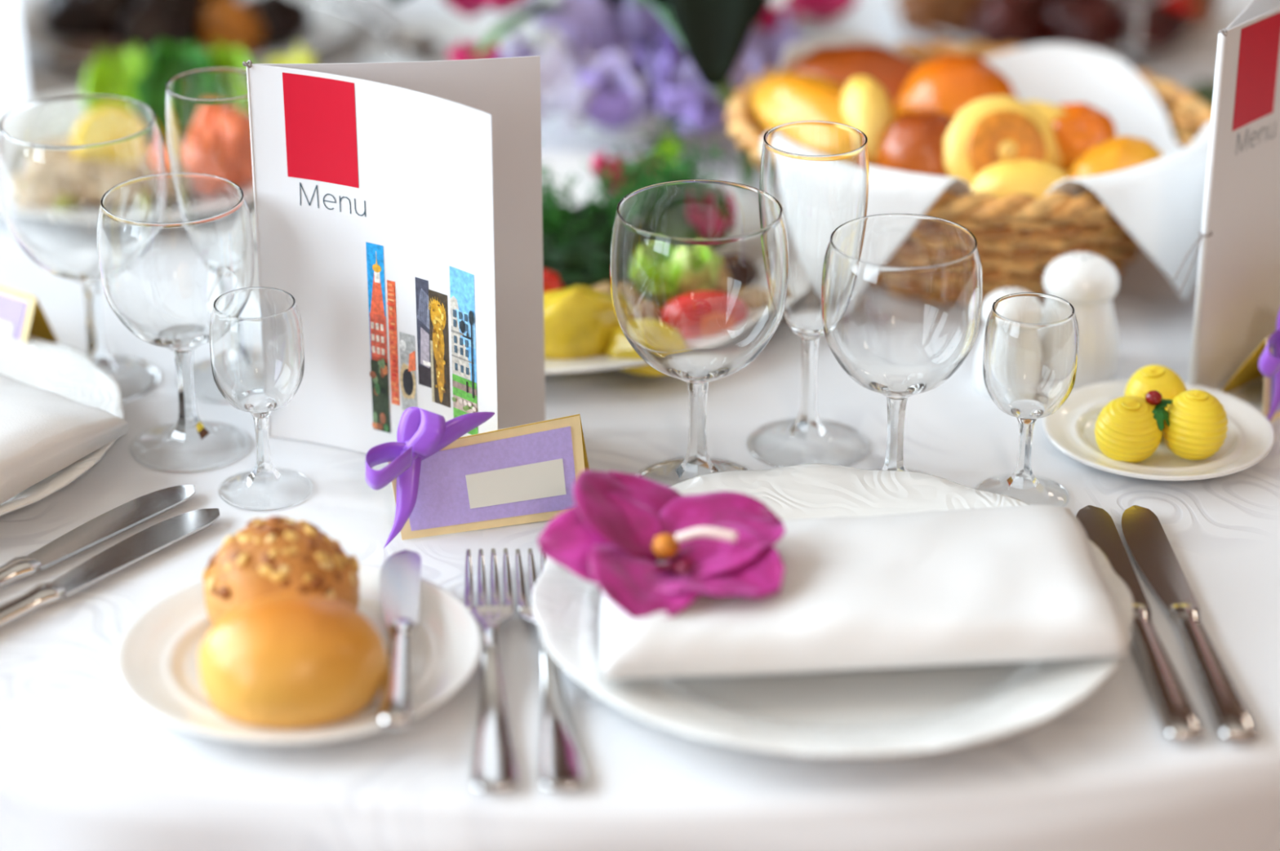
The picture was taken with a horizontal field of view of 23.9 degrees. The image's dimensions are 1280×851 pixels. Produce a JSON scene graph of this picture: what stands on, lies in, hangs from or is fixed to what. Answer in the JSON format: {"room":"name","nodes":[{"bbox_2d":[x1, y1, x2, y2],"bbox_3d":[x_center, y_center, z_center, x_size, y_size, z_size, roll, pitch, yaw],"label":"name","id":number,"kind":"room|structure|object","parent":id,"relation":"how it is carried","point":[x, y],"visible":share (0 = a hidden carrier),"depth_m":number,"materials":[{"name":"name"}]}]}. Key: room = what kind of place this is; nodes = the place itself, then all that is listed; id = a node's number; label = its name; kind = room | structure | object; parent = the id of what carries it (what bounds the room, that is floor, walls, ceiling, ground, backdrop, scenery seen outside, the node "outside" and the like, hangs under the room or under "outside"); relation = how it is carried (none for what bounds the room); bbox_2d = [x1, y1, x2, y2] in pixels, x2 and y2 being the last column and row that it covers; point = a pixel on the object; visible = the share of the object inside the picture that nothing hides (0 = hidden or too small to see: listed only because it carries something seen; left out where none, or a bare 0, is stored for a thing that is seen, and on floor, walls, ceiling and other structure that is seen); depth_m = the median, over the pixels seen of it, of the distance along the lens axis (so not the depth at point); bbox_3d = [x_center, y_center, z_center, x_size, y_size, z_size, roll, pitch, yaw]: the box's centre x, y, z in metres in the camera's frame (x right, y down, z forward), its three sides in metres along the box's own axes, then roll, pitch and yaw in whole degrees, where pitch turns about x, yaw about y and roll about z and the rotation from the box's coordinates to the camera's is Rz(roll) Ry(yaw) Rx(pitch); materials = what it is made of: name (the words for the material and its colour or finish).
{"room":"banquet hall","nodes":[
{"label":"banquet hall","id":0,"kind":"room"},
{"bbox_3d":[0.600,0.591,2.221,7.200,0.100,8.900,0,26,0],"label":"floor","id":1,"kind":"structure","parent":0,"visible":0},
{"bbox_3d":[0.000,0.137,2.195,1.692,0.744,1.692,0,26,0],"label":"banquet table","id":2,"kind":"object","parent":1,"relation":"on","visible":0},
{"bbox_2d":[0,0,1279,850],"bbox_3d":[-0.001,-0.016,2.127,1.868,0.422,1.868,0,25,0],"label":"tablecloth","id":3,"kind":"object","parent":2,"relation":"on","point":[83,767],"visible":0.18,"depth_m":1.36,"materials":[{"name":"fabric"}]},
{"bbox_2d":[0,0,27,102],"bbox_3d":[-0.504,-0.360,2.115,0.277,0.207,0.048,21,33,37],"label":"menu card","id":4,"kind":"object","parent":3,"relation":"on","point":[12,69],"visible":0.89,"depth_m":2.06,"materials":[{"name":"white"}]},
{"bbox_2d":[0,284,58,343],"bbox_3d":[-0.368,-0.063,1.683,0.100,0.044,0.034,18,31,32],"label":"place card","id":5,"kind":"object","parent":3,"relation":"on","point":[22,315],"visible":0.67,"depth_m":1.66,"materials":[{"name":"gold"}]},
{"bbox_2d":[0,333,124,515],"bbox_3d":[-0.400,0.009,1.558,0.268,0.022,0.268,0,25,0],"label":"dinner plate","id":6,"kind":"object","parent":3,"relation":"on","point":[66,371],"visible":0.51,"depth_m":1.61,"materials":[{"name":"white ceramic"}]},
{"bbox_2d":[0,373,128,504],"bbox_3d":[-0.396,-0.014,1.549,0.245,0.026,0.129,16,30,29],"label":"napkin","id":7,"kind":"object","parent":6,"relation":"on","point":[43,433],"visible":1,"depth_m":1.51,"materials":[{"name":"white fabric"}]},
{"bbox_2d":[0,94,166,402],"bbox_3d":[-0.295,-0.092,1.620,0.092,0.152,0.092,-13,29,-26],"label":"wine glass","id":8,"kind":"object","parent":3,"relation":"on","point":[60,156],"visible":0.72,"depth_m":1.58,"materials":[{"name":"clear"}]},
{"bbox_2d":[0,94,166,284],"bbox_3d":[-0.295,-0.119,1.607,0.088,0.092,0.088,-13,29,-26],"label":"bowl","id":9,"kind":"object","parent":8,"relation":"on","point":[60,156],"depth_m":1.57,"materials":[{"name":"clear glass"}]},
{"bbox_2d":[0,91,167,216],"bbox_3d":[-0.325,-0.169,1.938,0.253,0.016,0.253,0,25,0],"label":"serving plate","id":10,"kind":"object","parent":3,"relation":"on","point":[3,112],"visible":0.02,"depth_m":2.01,"materials":[{"name":"white ceramic"}]},
{"bbox_2d":[82,42,146,100],"bbox_3d":[-0.335,-0.217,1.970,0.053,0.054,0.054,8,27,17],"label":"lettuce leaf","id":11,"kind":"object","parent":10,"relation":"on","point":[113,73],"visible":0.41,"depth_m":1.98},
{"bbox_2d":[164,147,170,167],"bbox_3d":[-0.272,-0.166,1.887,0.052,0.045,0.039,0,25,0],"label":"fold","id":12,"kind":"object","parent":10,"relation":"on","point":[166,155],"visible":0.03,"depth_m":1.88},
{"bbox_2d":[130,38,209,102],"bbox_3d":[-0.299,-0.218,1.954,0.058,0.067,0.033,2,26,4],"label":"lettuce leaf","id":13,"kind":"object","parent":10,"relation":"on","point":[176,50],"visible":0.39,"depth_m":1.96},
{"bbox_2d":[139,47,216,144],"bbox_3d":[-0.292,-0.212,1.943,0.057,0.067,0.042,1,26,2],"label":"lettuce leaf","id":14,"kind":"object","parent":10,"relation":"on","point":[163,67],"visible":0.37,"depth_m":1.95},
{"bbox_2d":[208,40,250,69],"bbox_3d":[-0.270,-0.216,1.955,0.056,0.063,0.034,16,30,31],"label":"lettuce leaf","id":15,"kind":"object","parent":10,"relation":"on","point":[223,55],"visible":0.24,"depth_m":1.96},
{"bbox_2d":[265,41,317,63],"bbox_3d":[-0.231,-0.217,1.967,0.046,0.056,0.056,-15,29,-29],"label":"lettuce leaf","id":16,"kind":"object","parent":10,"relation":"on","point":[302,56],"visible":0.17,"depth_m":1.97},
{"bbox_2d":[0,484,195,588],"bbox_3d":[-0.297,0.067,1.450,0.021,0.008,0.222,20,32,35],"label":"table knife","id":17,"kind":"object","parent":3,"relation":"on","point":[131,513],"visible":1,"depth_m":1.48,"materials":[{"name":"grey metal"}]},
{"bbox_2d":[0,508,219,628],"bbox_3d":[-0.281,0.079,1.426,0.022,0.008,0.222,19,32,35],"label":"table knife","id":18,"kind":"object","parent":3,"relation":"on","point":[162,535],"visible":1,"depth_m":1.45,"materials":[{"name":"grey metal"}]},
{"bbox_2d":[96,172,254,472],"bbox_3d":[-0.235,-0.052,1.549,0.079,0.140,0.079,-2,26,-5],"label":"wine glass","id":19,"kind":"object","parent":3,"relation":"on","point":[170,245],"visible":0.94,"depth_m":1.51,"materials":[{"name":"clear"}]},
{"bbox_2d":[96,172,254,353],"bbox_3d":[-0.235,-0.077,1.536,0.079,0.083,0.079,-2,26,-5],"label":"bowl","id":20,"kind":"object","parent":19,"relation":"on","point":[169,245],"depth_m":1.51,"materials":[{"name":"clear glass"}]},
{"bbox_2d":[19,0,366,64],"bbox_3d":[-0.325,-0.292,2.193,0.253,0.018,0.253,0,25,0],"label":"serving plate","id":21,"kind":"object","parent":3,"relation":"on","point":[331,21],"visible":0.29,"depth_m":2.16,"materials":[{"name":"white ceramic"}]},
{"bbox_2d":[38,0,135,41],"bbox_3d":[-0.386,-0.302,2.156,0.086,0.058,0.066,0,25,0],"label":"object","id":22,"kind":"object","parent":21,"relation":"on","point":[72,20],"visible":0.56,"depth_m":2.13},
{"bbox_2d":[46,39,146,70],"bbox_3d":[-0.378,-0.259,2.112,0.075,0.018,0.038,0,25,0],"label":"heap","id":23,"kind":"object","parent":21,"relation":"on","point":[86,49],"visible":0.58,"depth_m":2.10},
{"bbox_2d":[115,0,204,54],"bbox_3d":[-0.335,-0.286,2.132,0.058,0.051,0.080,15,30,29],"label":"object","id":24,"kind":"object","parent":21,"relation":"on","point":[178,22],"visible":0.68,"depth_m":2.11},
{"bbox_2d":[201,0,264,56],"bbox_3d":[-0.290,-0.283,2.136,0.051,0.041,0.054,-11,28,-22],"label":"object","id":25,"kind":"object","parent":21,"relation":"on","point":[233,24],"visible":0.75,"depth_m":2.12,"materials":[{"name":"orange food"}]},
{"bbox_2d":[242,0,313,47],"bbox_3d":[-0.261,-0.293,2.159,0.057,0.040,0.056,20,32,36],"label":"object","id":26,"kind":"object","parent":21,"relation":"on","point":[283,21],"visible":0.77,"depth_m":2.14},
{"bbox_2d":[165,67,257,403],"bbox_3d":[-0.222,-0.102,1.619,0.064,0.170,0.064,3,26,6],"label":"champagne flute","id":27,"kind":"object","parent":3,"relation":"on","point":[207,121],"visible":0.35,"depth_m":1.57,"materials":[{"name":"clear glass"}]},
{"bbox_2d":[165,67,257,252],"bbox_3d":[-0.222,-0.130,1.605,0.055,0.108,0.055,-8,27,-15],"label":"bowl","id":28,"kind":"object","parent":27,"relation":"on","point":[207,121],"depth_m":1.57,"materials":[{"name":"clear glass"}]},
{"bbox_2d":[208,287,312,511],"bbox_3d":[-0.190,-0.014,1.511,0.050,0.104,0.050,-10,27,-21],"label":"glass","id":29,"kind":"object","parent":3,"relation":"on","point":[256,343],"visible":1,"depth_m":1.49,"materials":[{"name":"clear"}]},
{"bbox_2d":[208,287,304,418],"bbox_3d":[-0.190,-0.033,1.502,0.047,0.061,0.047,-10,27,-21],"label":"bowl","id":30,"kind":"object","parent":29,"relation":"on","point":[256,343],"depth_m":1.49,"materials":[{"name":"clear glass"}]},
{"bbox_2d":[115,563,481,745],"bbox_3d":[-0.153,0.105,1.365,0.164,0.014,0.164,-7,26,-15],"label":"bread plate","id":31,"kind":"object","parent":3,"relation":"on","point":[157,655],"visible":0.44,"depth_m":1.36,"materials":[{"name":"white ceramic"}]},
{"bbox_2d":[202,515,359,626],"bbox_3d":[-0.164,0.070,1.380,0.072,0.055,0.064,-2,26,-4],"label":"bread roll","id":32,"kind":"object","parent":31,"relation":"on","point":[274,555],"visible":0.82,"depth_m":1.36,"materials":[{"name":"brown"}]},
{"bbox_2d":[198,593,388,729],"bbox_3d":[-0.152,0.100,1.325,0.084,0.049,0.069,0,25,0],"label":"bread roll","id":33,"kind":"object","parent":31,"relation":"on","point":[284,661],"visible":1,"depth_m":1.30,"materials":[{"name":"food"}]},
{"bbox_2d":[379,550,421,729],"bbox_3d":[-0.110,0.093,1.361,0.019,0.008,0.158,-1,26,-2],"label":"butter knife","id":34,"kind":"object","parent":31,"relation":"on","point":[401,573],"visible":1,"depth_m":1.36,"materials":[{"name":"silver metal"}]},
{"bbox_2d":[242,55,545,453],"bbox_3d":[-0.124,-0.074,1.516,0.147,0.207,0.088,0,25,0],"label":"menu card","id":35,"kind":"object","parent":3,"relation":"on","point":[398,205],"visible":0.94,"depth_m":1.52,"materials":[{"name":"white"}]},
{"bbox_2d":[363,16,536,62],"bbox_3d":[-0.135,-0.267,2.149,0.122,0.011,0.122,-15,29,-28],"label":"plate","id":36,"kind":"object","parent":3,"relation":"on","point":[446,30],"visible":0.41,"depth_m":2.18,"materials":[{"name":"white ceramic"}]},
{"bbox_2d":[324,0,439,57],"bbox_3d":[-0.191,-0.287,2.161,0.034,0.014,0.160,-17,30,-31],"label":"serving spoon","id":37,"kind":"object","parent":36,"relation":"on","point":[409,45],"visible":1,"depth_m":2.14,"materials":[{"name":"silver metal"}]},
{"bbox_2d":[383,32,439,57],"bbox_3d":[-0.160,-0.265,2.123,0.034,0.008,0.052,-17,30,-31],"label":"spoon bowl","id":38,"kind":"object","parent":37,"relation":"on","point":[409,45],"depth_m":2.13,"materials":[{"name":"silver metal"}]},
{"bbox_2d":[364,406,589,548],"bbox_3d":[-0.078,0.014,1.496,0.125,0.065,0.042,-9,27,-18],"label":"place card","id":39,"kind":"object","parent":3,"relation":"on","point":[444,482],"visible":0.99,"depth_m":1.49,"materials":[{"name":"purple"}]},
{"bbox_2d":[464,548,519,792],"bbox_3d":[-0.067,0.105,1.362,0.024,0.013,0.205,-2,26,-3],"label":"fork","id":40,"kind":"object","parent":3,"relation":"on","point":[495,769],"visible":1,"depth_m":1.34,"materials":[{"name":"silver metal"}]},
{"bbox_2d":[252,151,742,374],"bbox_3d":[-0.064,-0.093,1.773,0.340,0.020,0.340,0,25,0],"label":"platter","id":41,"kind":"object","parent":3,"relation":"on","point":[563,164],"visible":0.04,"depth_m":1.88,"materials":[{"name":"white ceramic"}]},
{"bbox_2d":[542,268,564,293],"bbox_3d":[-0.057,-0.076,1.692,0.029,0.027,0.026,0,25,0],"label":"tomato slice","id":42,"kind":"object","parent":41,"relation":"on","point":[552,282],"visible":0.19,"depth_m":1.68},
{"bbox_2d":[542,197,616,288],"bbox_3d":[-0.041,-0.101,1.751,0.121,0.045,0.118,-9,27,-19],"label":"heap","id":43,"kind":"object","parent":41,"relation":"on","point":[583,260],"visible":0.34,"depth_m":1.72,"materials":[{"name":"plant"}]},
{"bbox_2d":[542,163,561,209],"bbox_3d":[-0.080,-0.141,1.781,0.078,0.058,0.067,-9,27,-18],"label":"dill sprig","id":44,"kind":"object","parent":43,"relation":"on","point":[546,165],"visible":0.02,"depth_m":1.78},
{"bbox_2d":[541,139,610,244],"bbox_3d":[-0.055,-0.132,1.750,0.068,0.058,0.066,11,28,21],"label":"dill sprig","id":45,"kind":"object","parent":43,"relation":"on","point":[551,221],"visible":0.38,"depth_m":1.74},
{"bbox_2d":[582,143,703,229],"bbox_3d":[0.003,-0.139,1.769,0.072,0.055,0.068,-3,26,-7],"label":"dill sprig","id":46,"kind":"object","parent":43,"relation":"on","point":[666,175],"visible":0.59,"depth_m":1.76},
{"bbox_2d":[543,284,619,359],"bbox_3d":[-0.037,-0.056,1.656,0.062,0.046,0.049,-9,27,-18],"label":"bell pepper","id":47,"kind":"object","parent":41,"relation":"on","point":[579,320],"visible":0.64,"depth_m":1.64,"materials":[{"name":"food"}]},
{"bbox_2d":[591,281,610,294],"bbox_3d":[-0.017,-0.067,1.697,0.033,0.028,0.027,11,28,22],"label":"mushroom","id":48,"kind":"object","parent":41,"relation":"on","point":[605,287],"visible":0.13,"depth_m":1.69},
{"bbox_2d":[591,149,639,199],"bbox_3d":[-0.013,-0.148,1.815,0.030,0.034,0.032,-4,26,-9],"label":"radicchio","id":49,"kind":"object","parent":41,"relation":"on","point":[597,162],"visible":0.35,"depth_m":1.82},
{"bbox_2d":[603,326,665,376],"bbox_3d":[0.004,-0.042,1.646,0.049,0.028,0.035,7,26,14],"label":"roll","id":50,"kind":"object","parent":41,"relation":"on","point":[619,347],"visible":0.33,"depth_m":1.64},
{"bbox_2d":[618,133,684,191],"bbox_3d":[0.006,-0.150,1.821,0.027,0.040,0.055,23,34,39],"label":"lettuce leaf","id":51,"kind":"object","parent":41,"relation":"on","point":[673,147],"visible":0.16,"depth_m":1.83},
{"bbox_2d":[635,153,683,182],"bbox_3d":[0.015,-0.151,1.815,0.033,0.034,0.030,5,26,10],"label":"radicchio","id":52,"kind":"object","parent":41,"relation":"on","point":[639,157],"visible":0.12,"depth_m":1.80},
{"bbox_2d":[609,115,736,195],"bbox_3d":[0.016,-0.150,1.791,0.094,0.063,0.070,13,28,25],"label":"dill sprig","id":53,"kind":"object","parent":41,"relation":"on","point":[665,158],"visible":0.33,"depth_m":1.79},
{"bbox_2d":[515,548,587,791],"bbox_3d":[-0.041,0.104,1.363,0.024,0.013,0.205,-2,26,-5],"label":"fork","id":54,"kind":"object","parent":3,"relation":"on","point":[562,768],"visible":0.67,"depth_m":1.32,"materials":[{"name":"silver metal"}]},
{"bbox_2d":[386,0,857,186],"bbox_3d":[0.003,-0.491,1.981,0.561,0.561,0.417,18,31,33],"label":"centrepiece","id":55,"kind":"object","parent":3,"relation":"on","point":[615,68],"visible":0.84,"depth_m":1.94,"materials":[{"name":"purple flower petals"},{"name":"green leaf"}]},
{"bbox_2d":[579,74,682,137],"bbox_3d":[0.000,-0.233,2.033,0.132,0.050,0.132,0,25,0],"label":"flower","id":56,"kind":"object","parent":55,"relation":"on","point":[648,125],"depth_m":1.99,"materials":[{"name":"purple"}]},
{"bbox_2d":[608,179,789,479],"bbox_3d":[0.029,-0.037,1.504,0.088,0.152,0.088,-5,26,-10],"label":"wine glass","id":57,"kind":"object","parent":3,"relation":"on","point":[699,268],"visible":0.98,"depth_m":1.46,"materials":[{"name":"clear"}]},
{"bbox_2d":[608,179,789,384],"bbox_3d":[0.029,-0.064,1.492,0.088,0.092,0.088,-5,26,-10],"label":"bowl","id":58,"kind":"object","parent":57,"relation":"on","point":[699,268],"depth_m":1.46,"materials":[{"name":"clear glass"}]},
{"bbox_2d":[770,0,812,25],"bbox_3d":[0.088,-0.308,2.235,0.103,0.010,0.103,-12,28,-24],"label":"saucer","id":59,"kind":"object","parent":3,"relation":"on","point":[802,20],"visible":0.09,"depth_m":2.21,"materials":[{"name":"white ceramic"}]},
{"bbox_2d":[746,120,869,467],"bbox_3d":[0.087,-0.067,1.544,0.064,0.170,0.064,-5,26,-11],"label":"champagne flute","id":60,"kind":"object","parent":3,"relation":"on","point":[818,171],"visible":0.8,"depth_m":1.51,"materials":[{"name":"clear glass"}]},
{"bbox_2d":[759,120,869,340],"bbox_3d":[0.087,-0.095,1.530,0.055,0.108,0.055,-2,26,-5],"label":"bowl","id":61,"kind":"object","parent":60,"relation":"on","point":[818,171],"depth_m":1.50,"materials":[{"name":"clear glass"}]},
{"bbox_2d":[531,463,1133,758],"bbox_3d":[0.088,0.088,1.393,0.276,0.022,0.276,0,25,0],"label":"dinner plate","id":62,"kind":"object","parent":3,"relation":"on","point":[897,712],"visible":0.48,"depth_m":1.34,"materials":[{"name":"white ceramic"}]},
{"bbox_2d":[600,504,1127,681],"bbox_3d":[0.095,0.069,1.377,0.239,0.024,0.140,-3,26,-5],"label":"napkin","id":63,"kind":"object","parent":62,"relation":"on","point":[1025,583],"visible":0.86,"depth_m":1.33,"materials":[{"name":"white fabric"}]},
{"bbox_2d":[537,470,785,619],"bbox_3d":[0.010,0.050,1.358,0.112,0.032,0.098,0,25,0],"label":"blossom","id":64,"kind":"object","parent":63,"relation":"on","point":[620,526],"visible":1,"depth_m":1.36,"materials":[{"name":"purple plant"}]},
{"bbox_2d":[821,213,982,475],"bbox_3d":[0.128,-0.027,1.497,0.079,0.140,0.079,-9,27,-18],"label":"wine glass","id":65,"kind":"object","parent":3,"relation":"on","point":[901,294],"visible":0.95,"depth_m":1.46,"materials":[{"name":"clear"}]},
{"bbox_2d":[724,40,1212,302],"bbox_3d":[0.198,-0.145,1.803,0.301,0.088,0.276,16,30,30],"label":"bread basket","id":66,"kind":"object","parent":3,"relation":"on","point":[1004,264],"visible":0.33,"depth_m":1.71,"materials":[{"name":"wicker"}]},
{"bbox_2d":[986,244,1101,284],"bbox_3d":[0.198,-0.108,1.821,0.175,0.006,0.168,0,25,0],"label":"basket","id":67,"kind":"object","parent":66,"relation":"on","point":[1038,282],"depth_m":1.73,"materials":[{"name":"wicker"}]},
{"bbox_2d":[760,31,1210,302],"bbox_3d":[0.206,-0.148,1.794,0.275,0.098,0.265,0,25,0],"label":"liner","id":68,"kind":"object","parent":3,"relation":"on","point":[1159,202],"visible":0.34,"depth_m":1.70,"materials":[{"name":"white fabric"}]},
{"bbox_2d":[750,71,871,164],"bbox_3d":[0.104,-0.181,1.786,0.058,0.048,0.123,-10,27,-20],"label":"bread roll","id":69,"kind":"object","parent":68,"relation":"on","point":[783,97],"visible":0.42,"depth_m":1.77,"materials":[{"name":"food"}]},
{"bbox_2d":[782,44,920,112],"bbox_3d":[0.135,-0.204,1.844,0.104,0.058,0.069,7,26,13],"label":"bread roll","id":70,"kind":"object","parent":68,"relation":"on","point":[839,64],"visible":0.31,"depth_m":1.82,"materials":[{"name":"food"}]},
{"bbox_2d":[840,75,893,165],"bbox_3d":[0.131,-0.172,1.759,0.034,0.061,0.055,-7,26,-14],"label":"bread roll","id":71,"kind":"object","parent":68,"relation":"on","point":[866,107],"visible":0.49,"depth_m":1.74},
{"bbox_2d":[873,111,952,176],"bbox_3d":[0.163,-0.156,1.743,0.058,0.051,0.059,0,25,0],"label":"bread roll","id":72,"kind":"object","parent":68,"relation":"on","point":[913,142],"visible":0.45,"depth_m":1.72,"materials":[{"name":"food"}]},
{"bbox_2d":[893,53,1018,120],"bbox_3d":[0.189,-0.190,1.800,0.076,0.062,0.074,0,25,0],"label":"bread roll","id":73,"kind":"object","parent":68,"relation":"on","point":[945,84],"visible":0.48,"depth_m":1.78,"materials":[{"name":"food"}]},
{"bbox_2d":[943,95,1055,186],"bbox_3d":[0.205,-0.154,1.722,0.066,0.061,0.045,-4,26,-8],"label":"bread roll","id":74,"kind":"object","parent":68,"relation":"on","point":[988,131],"visible":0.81,"depth_m":1.71,"materials":[{"name":"orange"}]},
{"bbox_2d":[970,159,1070,198],"bbox_3d":[0.214,-0.131,1.692,0.061,0.035,0.038,2,26,4],"label":"bread roll","id":75,"kind":"object","parent":68,"relation":"on","point":[1034,178],"visible":0.58,"depth_m":1.68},
{"bbox_2d":[1024,100,1066,172],"bbox_3d":[0.228,-0.162,1.751,0.062,0.047,0.044,8,27,16],"label":"bread roll","id":76,"kind":"object","parent":68,"relation":"on","point":[1050,112],"visible":0.16,"depth_m":1.74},
{"bbox_2d":[1052,102,1116,174],"bbox_3d":[0.253,-0.159,1.754,0.052,0.056,0.052,13,28,25],"label":"bread roll","id":77,"kind":"object","parent":68,"relation":"on","point":[1084,126],"visible":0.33,"depth_m":1.73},
{"bbox_2d":[1066,135,1164,232],"bbox_3d":[0.269,-0.138,1.712,0.067,0.050,0.050,-7,26,-14],"label":"bread roll","id":78,"kind":"object","parent":68,"relation":"on","point":[1122,153],"visible":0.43,"depth_m":1.70,"materials":[{"name":"food"}]},
{"bbox_2d":[973,286,1030,396],"bbox_3d":[0.201,-0.047,1.635,0.038,0.057,0.038,0,25,0],"label":"pepper shaker","id":79,"kind":"object","parent":3,"relation":"on","point":[986,307],"visible":0.28,"depth_m":1.63,"materials":[{"name":"white ceramic"}]},
{"bbox_2d":[975,292,1079,507],"bbox_3d":[0.193,-0.011,1.505,0.048,0.104,0.048,-5,26,-11],"label":"glass","id":80,"kind":"object","parent":3,"relation":"on","point":[1031,341],"visible":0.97,"depth_m":1.48,"materials":[{"name":"clear"}]},
{"bbox_2d":[982,292,1079,424],"bbox_3d":[0.193,-0.030,1.496,0.047,0.061,0.047,-2,26,-5],"label":"bowl","id":81,"kind":"object","parent":80,"relation":"on","point":[1031,341],"depth_m":1.48,"materials":[{"name":"clear glass"}]},
{"bbox_2d":[893,0,1199,52],"bbox_3d":[0.300,-0.303,2.216,0.229,0.018,0.229,0,25,0],"label":"serving plate","id":82,"kind":"object","parent":3,"relation":"on","point":[952,36],"visible":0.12,"depth_m":2.14,"materials":[{"name":"white ceramic"}]},
{"bbox_2d":[893,0,986,41],"bbox_3d":[0.225,-0.301,2.166,0.086,0.048,0.055,0,25,0],"label":"meat slice","id":83,"kind":"object","parent":82,"relation":"on","point":[921,17],"visible":0.62,"depth_m":2.15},
{"bbox_2d":[968,0,1049,47],"bbox_3d":[0.263,-0.288,2.141,0.057,0.045,0.076,15,30,29],"label":"meat slice","id":84,"kind":"object","parent":82,"relation":"on","point":[997,23],"visible":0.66,"depth_m":2.12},
{"bbox_2d":[1040,0,1116,52],"bbox_3d":[0.308,-0.284,2.134,0.066,0.045,0.055,16,30,30],"label":"meat slice","id":85,"kind":"object","parent":82,"relation":"on","point":[1085,23],"visible":0.65,"depth_m":2.11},
{"bbox_2d":[1101,0,1191,53],"bbox_3d":[0.351,-0.290,2.142,0.079,0.048,0.053,4,26,7],"label":"meat slice","id":86,"kind":"object","parent":82,"relation":"on","point":[1162,27],"visible":0.55,"depth_m":2.12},
{"bbox_2d":[1160,0,1199,13],"bbox_3d":[0.366,-0.303,2.126,0.058,0.020,0.014,14,29,27],"label":"chilli","id":87,"kind":"object","parent":86,"relation":"on","point":[1188,6],"visible":0.91,"depth_m":2.12,"materials":[{"name":"red"}]},
{"bbox_2d":[1186,0,1220,32],"bbox_3d":[0.385,-0.309,2.179,0.064,0.051,0.068,20,32,36],"label":"meat slice","id":88,"kind":"object","parent":82,"relation":"on","point":[1206,15],"visible":0.17,"depth_m":2.16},
{"bbox_2d":[1042,251,1119,388],"bbox_3d":[0.239,-0.061,1.649,0.046,0.070,0.046,0,25,0],"label":"salt shaker","id":89,"kind":"object","parent":3,"relation":"on","point":[1089,282],"visible":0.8,"depth_m":1.63,"materials":[{"name":"white ceramic"}]},
{"bbox_2d":[1114,0,1162,79],"bbox_3d":[0.338,-0.300,2.056,0.088,0.152,0.088,-10,27,-21],"label":"wine glass","id":90,"kind":"object","parent":3,"relation":"on","point":[1135,8],"visible":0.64,"depth_m":2.06,"materials":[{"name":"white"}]},
{"bbox_2d":[1114,0,1162,8],"bbox_3d":[0.338,-0.327,2.043,0.088,0.092,0.088,-10,27,-21],"label":"bowl","id":91,"kind":"object","parent":90,"relation":"on","point":[1130,4],"depth_m":2.04,"materials":[{"name":"clear glass"}]},
{"bbox_2d":[1075,505,1204,744],"bbox_3d":[0.229,0.088,1.407,0.021,0.008,0.222,-1,26,-3],"label":"table knife","id":92,"kind":"object","parent":3,"relation":"on","point":[1180,724],"visible":0.78,"depth_m":1.37,"materials":[{"name":"silver metal"}]},
{"bbox_2d":[1042,379,1275,480],"bbox_3d":[0.270,0.005,1.577,0.120,0.012,0.120,-16,30,-30],"label":"plate","id":93,"kind":"object","parent":3,"relation":"on","point":[1250,438],"visible":0.62,"depth_m":1.57,"materials":[{"name":"white ceramic"}]},
{"bbox_2d":[1094,395,1162,463],"bbox_3d":[0.251,0.002,1.550,0.034,0.033,0.036,19,32,35],"label":"ball","id":94,"kind":"object","parent":93,"relation":"on","point":[1126,429],"visible":1,"depth_m":1.54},
{"bbox_2d":[1145,390,1173,431],"bbox_3d":[0.265,-0.009,1.545,0.014,0.016,0.019,6,26,13],"label":"garnish","id":95,"kind":"object","parent":94,"relation":"on","point":[1153,397],"visible":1,"depth_m":1.54,"materials":[{"name":"red food"}]},
{"bbox_2d":[1124,364,1186,409],"bbox_3d":[0.270,-0.013,1.577,0.034,0.037,0.034,10,27,21],"label":"ball","id":96,"kind":"object","parent":93,"relation":"on","point":[1161,379],"visible":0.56,"depth_m":1.56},
{"bbox_2d":[1162,389,1227,460],"bbox_3d":[0.285,0.000,1.552,0.034,0.035,0.036,4,26,9],"label":"ball","id":97,"kind":"object","parent":93,"relation":"on","point":[1197,428],"visible":0.98,"depth_m":1.54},
{"bbox_2d":[1121,505,1258,744],"bbox_3d":[0.252,0.088,1.407,0.021,0.008,0.222,-1,26,-3],"label":"table knife","id":98,"kind":"object","parent":3,"relation":"on","point":[1144,536],"visible":1,"depth_m":1.40,"materials":[{"name":"grey metal"}]},
{"bbox_2d":[1182,80,1213,90],"bbox_3d":[0.436,-0.193,1.991,0.194,0.014,0.194,-19,31,-34],"label":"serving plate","id":99,"kind":"object","parent":3,"relation":"on","point":[1184,88],"visible":0.02,"depth_m":2.05,"materials":[{"name":"white ceramic"}]},
{"bbox_2d":[1165,111,1195,137],"bbox_3d":[0.353,-0.199,1.973,0.052,0.022,0.030,0,25,0],"label":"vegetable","id":100,"kind":"object","parent":99,"relation":"on","point":[1175,132],"visible":0.03,"depth_m":1.96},
{"bbox_2d":[1186,80,1213,106],"bbox_3d":[0.383,-0.217,2.018,0.034,0.020,0.059,-6,26,-12],"label":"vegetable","id":101,"kind":"object","parent":99,"relation":"on","point":[1203,89],"visible":0.25,"depth_m":2.01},
{"bbox_2d":[1173,0,1279,389],"bbox_3d":[0.331,-0.129,1.629,0.052,0.210,0.162,16,30,30],"label":"menu card","id":102,"kind":"object","parent":3,"relation":"on","point":[1237,308],"visible":0.94,"depth_m":1.60,"materials":[{"name":"white"}]},
{"bbox_2d":[1221,310,1279,422],"bbox_3d":[0.354,-0.048,1.625,0.114,0.067,0.047,-22,33,-38],"label":"place card","id":103,"kind":"object","parent":3,"relation":"on","point":[1264,362],"visible":0.98,"depth_m":1.60,"materials":[{"name":"purple"}]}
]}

